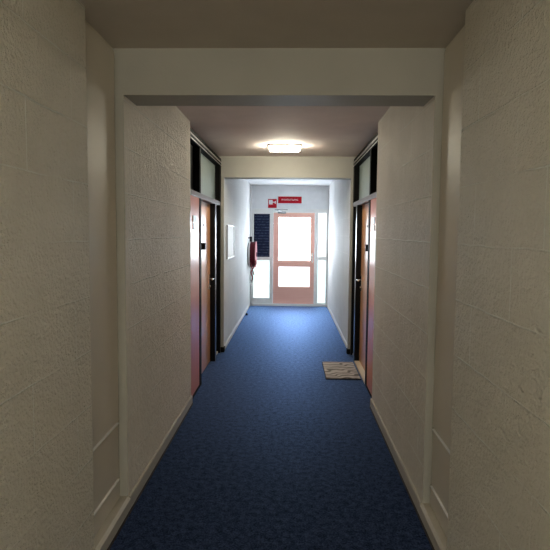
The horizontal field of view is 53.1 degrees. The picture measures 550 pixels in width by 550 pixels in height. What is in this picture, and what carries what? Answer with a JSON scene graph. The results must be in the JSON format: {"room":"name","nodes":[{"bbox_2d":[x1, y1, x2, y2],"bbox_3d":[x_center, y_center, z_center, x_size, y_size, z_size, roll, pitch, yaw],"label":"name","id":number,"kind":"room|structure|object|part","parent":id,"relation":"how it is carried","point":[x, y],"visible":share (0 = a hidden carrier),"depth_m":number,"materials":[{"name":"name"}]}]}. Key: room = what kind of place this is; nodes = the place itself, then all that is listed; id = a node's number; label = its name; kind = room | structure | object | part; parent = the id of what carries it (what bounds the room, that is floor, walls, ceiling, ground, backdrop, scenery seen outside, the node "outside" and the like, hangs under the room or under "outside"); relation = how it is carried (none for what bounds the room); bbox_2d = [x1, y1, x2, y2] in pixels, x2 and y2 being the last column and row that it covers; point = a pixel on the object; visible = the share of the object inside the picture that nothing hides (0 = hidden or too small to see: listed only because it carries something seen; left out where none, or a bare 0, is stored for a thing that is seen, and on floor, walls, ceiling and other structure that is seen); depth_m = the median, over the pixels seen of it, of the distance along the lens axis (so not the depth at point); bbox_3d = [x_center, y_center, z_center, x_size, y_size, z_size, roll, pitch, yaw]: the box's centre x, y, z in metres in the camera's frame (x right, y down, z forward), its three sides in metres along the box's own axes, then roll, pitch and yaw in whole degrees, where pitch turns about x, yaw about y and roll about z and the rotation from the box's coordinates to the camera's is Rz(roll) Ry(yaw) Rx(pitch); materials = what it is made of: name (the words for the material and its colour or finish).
{"room":"apartment building corridor","nodes":[
{"label":"apartment building corridor","id":0,"kind":"room"},
{"bbox_2d":[0,0,190,549],"bbox_3d":[-1.014,0.261,0.488,0.250,2.525,8.870,1,4,2],"label":"wall","id":1,"kind":"structure","parent":0,"point":[47,495],"depth_m":2.19,"materials":[{"name":"beige paint"}]},
{"bbox_2d":[85,20,118,477],"bbox_3d":[-0.971,0.086,2.731,0.198,2.525,0.530,1,4,2],"label":"wall","id":2,"kind":"structure","parent":0,"point":[86,22],"depth_m":2.69,"materials":[{"name":"paint"}]},
{"bbox_2d":[85,23,119,535],"bbox_3d":[-0.862,0.055,2.730,0.017,2.412,0.480,1,4,2],"label":"door","id":3,"kind":"structure","parent":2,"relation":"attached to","point":[99,57],"depth_m":2.75,"materials":[{"name":"beige paint"}]},
{"bbox_2d":[94,395,192,549],"bbox_3d":[-0.818,1.228,3.779,0.070,0.085,2.450,1,4,2],"label":"baseboard","id":4,"kind":"structure","parent":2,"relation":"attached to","point":[106,535],"depth_m":3.08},
{"bbox_2d":[224,178,249,344],"bbox_3d":[-0.716,-0.452,9.480,0.250,2.545,4.780,1,4,2],"label":"wall","id":5,"kind":"structure","parent":0,"point":[236,191],"depth_m":8.80,"materials":[{"name":"white paint"}]},
{"bbox_2d":[226,225,233,258],"bbox_3d":[-0.629,-0.471,7.780,0.023,0.460,0.820,1,4,2],"label":"picture frame","id":6,"kind":"object","parent":5,"relation":"attached to","point":[229,228],"visible":1,"depth_m":7.64,"materials":[{"name":"metal"}]},
{"bbox_2d":[224,303,249,348],"bbox_3d":[-0.598,0.785,9.478,0.014,0.049,4.470,1,4,2],"label":"baseboard","id":7,"kind":"structure","parent":5,"relation":"attached to","point":[248,306],"depth_m":8.76,"materials":[{"name":"white wood"}]},
{"bbox_2d":[250,185,251,305],"bbox_3d":[-0.505,-0.611,11.528,0.042,2.545,0.042,1,4,2],"label":"riser pipe","id":8,"kind":"object","parent":5,"relation":"attached to","point":[250,185],"visible":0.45,"depth_m":11.47,"materials":[{"name":"white metal"}]},
{"bbox_2d":[247,237,256,285],"bbox_3d":[-0.448,-0.282,11.161,0.187,0.996,0.525,1,4,2],"label":"hose reel","id":9,"kind":"object","parent":5,"relation":"attached to","point":[252,246],"visible":1,"depth_m":10.94,"materials":[{"name":"red metal"}]},
{"bbox_2d":[110,306,431,549],"bbox_3d":[0.030,1.312,3.990,2.550,0.100,16.150,1,4,2],"label":"floor","id":10,"kind":"structure","parent":0,"point":[270,452],"depth_m":3.76,"materials":[{"name":"blue carpet"}]},
{"bbox_2d":[113,48,445,502],"bbox_3d":[0.007,0.066,3.091,1.735,2.525,0.250,1,4,2],"label":"door frame","id":11,"kind":"structure","parent":10,"relation":"on","point":[145,76],"depth_m":2.89,"materials":[{"name":"beige paint"}]},
{"bbox_2d":[219,156,355,348],"bbox_3d":[0.153,-0.253,7.178,1.810,2.525,0.226,1,4,2],"label":"door frame","id":12,"kind":"structure","parent":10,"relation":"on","point":[232,167],"depth_m":6.99,"materials":[{"name":"beige paint"}]},
{"bbox_2d":[322,362,360,379],"bbox_3d":[0.744,1.082,6.263,0.379,0.016,0.760,1,4,2],"label":"doormat","id":13,"kind":"object","parent":10,"relation":"on","point":[332,370],"visible":1,"depth_m":6.17,"materials":[{"name":"beige fabric"}]},
{"bbox_2d":[79,0,473,185],"bbox_3d":[0.054,-1.330,3.783,2.550,0.150,16.150,1,4,2],"label":"ceiling","id":14,"kind":"structure","parent":0,"point":[121,23],"depth_m":2.69,"materials":[{"name":"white paint"}]},
{"bbox_2d":[268,144,301,151],"bbox_3d":[0.109,-1.405,6.099,0.374,0.061,0.170,1,4,2],"label":"ceiling lamp","id":15,"kind":"object","parent":14,"relation":"attached to","point":[273,147],"visible":1,"depth_m":6.05,"materials":[{"name":"white plastic"}]},
{"bbox_2d":[269,146,299,151],"bbox_3d":[0.109,-1.397,6.099,0.341,0.046,0.107,1,4,2],"label":"diffuser","id":16,"kind":"object","parent":15,"relation":"attached to","point":[272,148],"depth_m":6.05,"materials":[{"name":"white plastic"}]},
{"bbox_2d":[252,185,328,208],"bbox_3d":[0.311,-1.644,11.658,1.645,0.490,0.190,1,4,2],"label":"wall","id":17,"kind":"structure","parent":0,"point":[314,197],"depth_m":11.56,"materials":[{"name":"white paint"}]},
{"bbox_2d":[267,199,276,207],"bbox_3d":[-0.058,-1.506,11.577,0.200,0.206,0.016,1,4,2],"label":"sign","id":18,"kind":"object","parent":17,"relation":"attached to","point":[272,203],"visible":1,"depth_m":11.57,"materials":[{"name":"red plastic"}]},
{"bbox_2d":[251,209,326,306],"bbox_3d":[0.294,-0.362,11.579,1.643,2.055,0.269,1,4,2],"label":"door","id":19,"kind":"structure","parent":17,"relation":"in","point":[293,241],"depth_m":11.65,"materials":[{"name":"glass"},{"name":"pink painted wood"},{"name":"white painted metal"}]},
{"bbox_2d":[251,209,271,303],"bbox_3d":[-0.303,-0.398,11.684,0.442,2.010,0.070,1,4,2],"label":"window","id":20,"kind":"structure","parent":19,"relation":"attached to","point":[261,288],"depth_m":11.71,"materials":[{"name":"white glass"}]},
{"bbox_3d":[-0.289,0.086,11.727,0.344,0.800,0.010,1,4,2],"label":"pane","id":21,"kind":"part","parent":20,"relation":"part of","materials":[{"name":"white glass"}]},
{"bbox_2d":[254,214,269,256],"bbox_3d":[-0.281,-0.837,11.633,0.338,0.909,0.014,1,4,2],"label":"notice board","id":22,"kind":"object","parent":20,"relation":"attached to","point":[261,221],"visible":0.83,"depth_m":11.63,"materials":[{"name":"blue fabric"}]},
{"bbox_3d":[0.405,0.036,11.694,0.688,0.455,0.010,1,4,2],"label":"pane","id":23,"kind":"part","parent":19,"relation":"part of","materials":[{"name":"white glass"}]},
{"bbox_3d":[0.412,-0.762,11.632,0.688,0.923,0.010,1,4,2],"label":"pane","id":24,"kind":"part","parent":19,"relation":"part of","materials":[{"name":"white glass"}]},
{"bbox_3d":[0.403,-0.390,11.661,0.967,2.010,0.095,1,4,2],"label":"frame","id":25,"kind":"part","parent":19,"relation":"part of","materials":[{"name":"pink wood"}]},
{"bbox_2d":[316,209,328,303],"bbox_3d":[1.003,-0.383,11.645,0.230,2.010,0.070,1,4,2],"label":"window","id":26,"kind":"structure","parent":19,"relation":"attached to","point":[323,214],"depth_m":11.63,"materials":[{"name":"white glass"}]},
{"bbox_3d":[0.987,0.142,11.692,0.170,0.905,0.010,1,4,2],"label":"pane","id":27,"kind":"part","parent":26,"relation":"part of","materials":[{"name":"white glass"}]},
{"bbox_3d":[0.996,-0.845,11.614,0.170,0.915,0.010,1,4,2],"label":"pane","id":28,"kind":"part","parent":26,"relation":"part of","materials":[{"name":"white glass"}]},
{"bbox_2d":[277,196,302,203],"bbox_3d":[0.312,-1.578,11.560,0.530,0.173,0.016,1,4,2],"label":"exit sign","id":29,"kind":"object","parent":17,"relation":"attached to","point":[280,199],"visible":1,"depth_m":11.56,"materials":[{"name":"red plastic"}]},
{"bbox_2d":[327,180,350,341],"bbox_3d":[1.178,-0.430,9.423,0.250,2.545,4.780,1,4,2],"label":"wall","id":30,"kind":"structure","parent":0,"point":[339,190],"depth_m":8.86,"materials":[{"name":"white paint"}]},
{"bbox_2d":[327,304,346,347],"bbox_3d":[1.032,0.804,9.431,0.014,0.049,4.465,1,4,2],"label":"baseboard","id":31,"kind":"structure","parent":30,"relation":"attached to","point":[334,320],"depth_m":8.78,"materials":[{"name":"white wood"}]},
{"bbox_2d":[433,25,464,428],"bbox_3d":[0.964,0.105,2.698,0.202,2.525,0.480,1,4,2],"label":"wall","id":32,"kind":"structure","parent":0,"point":[461,30],"depth_m":2.67,"materials":[{"name":"paint"}]},
{"bbox_2d":[430,28,464,536],"bbox_3d":[0.854,0.072,2.704,0.017,2.412,0.430,1,4,2],"label":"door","id":33,"kind":"structure","parent":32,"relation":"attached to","point":[454,54],"depth_m":2.74,"materials":[{"name":"beige paint"}]},
{"bbox_2d":[372,0,549,549],"bbox_3d":[0.870,0.282,0.432,0.250,2.525,8.870,1,4,2],"label":"wall","id":34,"kind":"structure","parent":0,"point":[499,473],"depth_m":2.08,"materials":[{"name":"beige paint"}]},
{"bbox_2d":[370,398,446,549],"bbox_3d":[0.849,1.245,3.754,0.066,0.085,2.400,1,4,2],"label":"baseboard","id":35,"kind":"structure","parent":34,"relation":"attached to","point":[413,495],"depth_m":3.10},
{"bbox_3d":[-0.921,-0.171,6.006,0.395,2.525,2.201,1,4,2],"label":"wall","id":36,"kind":"structure","parent":0,"visible":0},
{"bbox_2d":[190,195,220,397],"bbox_3d":[-0.794,0.144,6.026,0.128,1.895,2.186,1,4,2],"label":"door","id":37,"kind":"structure","parent":36,"relation":"in","point":[205,218],"depth_m":6.19,"materials":[{"name":"orange wood"}]},
{"bbox_3d":[-0.780,0.194,5.205,0.036,1.865,0.544,1,4,2],"label":"panel","id":38,"kind":"part","parent":37,"relation":"part of","materials":[{"name":"red wood"}]},
{"bbox_3d":[-0.753,-0.491,5.148,0.006,0.130,0.160,1,4,2],"label":"name plate","id":39,"kind":"part","parent":37,"relation":"part of","materials":[{"name":"white plastic"}]},
{"bbox_3d":[-0.811,0.183,5.534,0.125,1.895,0.110,1,4,2],"label":"frame","id":40,"kind":"part","parent":37,"relation":"part of","materials":[{"name":"brown wood"}]},
{"bbox_3d":[-0.777,0.097,6.635,0.125,1.895,0.100,1,4,2],"label":"frame","id":41,"kind":"part","parent":37,"relation":"part of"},
{"bbox_3d":[-0.763,0.062,7.084,0.125,1.895,0.062,1,4,2],"label":"frame","id":42,"kind":"part","parent":37,"relation":"part of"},
{"bbox_2d":[190,127,221,205],"bbox_3d":[-0.780,-1.114,5.927,0.133,0.630,2.186,1,4,2],"label":"window","id":43,"kind":"structure","parent":36,"relation":"in","point":[205,164],"depth_m":5.95,"materials":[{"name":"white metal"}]},
{"bbox_3d":[-0.814,-1.013,5.142,0.010,0.450,0.524,1,4,2],"label":"pane","id":44,"kind":"part","parent":43,"relation":"part of","materials":[{"name":"black glass"}]},
{"bbox_3d":[-0.785,-0.825,5.950,0.129,0.050,2.186,1,4,2],"label":"rail","id":45,"kind":"part","parent":43,"relation":"part of","materials":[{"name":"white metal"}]},
{"bbox_3d":[-0.782,-1.346,5.909,0.125,0.095,2.186,1,4,2],"label":"head rail","id":46,"kind":"part","parent":43,"relation":"part of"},
{"bbox_3d":[-0.785,-1.074,5.930,0.125,0.450,2.186,1,4,2],"label":"frame","id":47,"kind":"part","parent":43,"relation":"part of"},
{"bbox_3d":[-0.781,-1.095,6.191,0.010,0.450,1.440,1,4,2],"label":"pane","id":48,"kind":"part","parent":43,"relation":"part of","materials":[{"name":"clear glass"}]},
{"bbox_3d":[1.216,-0.147,5.942,0.250,2.525,2.200,1,4,2],"label":"wall","id":49,"kind":"structure","parent":0,"visible":0},
{"bbox_2d":[350,197,376,397],"bbox_3d":[1.009,0.165,5.972,0.128,1.895,2.186,1,4,2],"label":"door","id":50,"kind":"structure","parent":49,"relation":"in","point":[364,216],"depth_m":6.31,"materials":[{"name":"orange wood"}]},
{"bbox_3d":[1.043,0.082,7.030,0.125,1.895,0.062,1,4,2],"label":"frame","id":51,"kind":"part","parent":50,"relation":"part of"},
{"bbox_3d":[1.031,0.112,6.650,0.125,1.895,0.100,1,4,2],"label":"frame","id":52,"kind":"part","parent":50,"relation":"part of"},
{"bbox_3d":[0.998,0.197,5.559,0.125,1.895,0.110,1,4,2],"label":"frame","id":53,"kind":"part","parent":50,"relation":"part of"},
{"bbox_3d":[0.946,0.210,5.194,0.036,1.865,0.624,1,4,2],"label":"panel","id":54,"kind":"part","parent":50,"relation":"part of","materials":[{"name":"red wood"}]},
{"bbox_3d":[0.934,-0.482,5.227,0.006,0.130,0.160,1,4,2],"label":"name plate","id":55,"kind":"part","parent":50,"relation":"part of","materials":[{"name":"white plastic"}]},
{"bbox_2d":[353,132,377,206],"bbox_3d":[1.018,-1.094,5.873,0.133,0.630,2.186,1,4,2],"label":"window","id":56,"kind":"structure","parent":49,"relation":"in","point":[365,162],"depth_m":6.09,"materials":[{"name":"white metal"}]},
{"bbox_3d":[1.035,-1.077,6.176,0.010,0.450,1.360,1,4,2],"label":"pane","id":57,"kind":"part","parent":56,"relation":"part of","materials":[{"name":"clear glass"}]},
{"bbox_3d":[1.017,-0.804,5.896,0.129,0.050,2.186,1,4,2],"label":"rail","id":58,"kind":"part","parent":56,"relation":"part of","materials":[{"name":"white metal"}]},
{"bbox_3d":[1.024,-1.325,5.855,0.125,0.095,2.186,1,4,2],"label":"head rail","id":59,"kind":"part","parent":56,"relation":"part of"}
]}

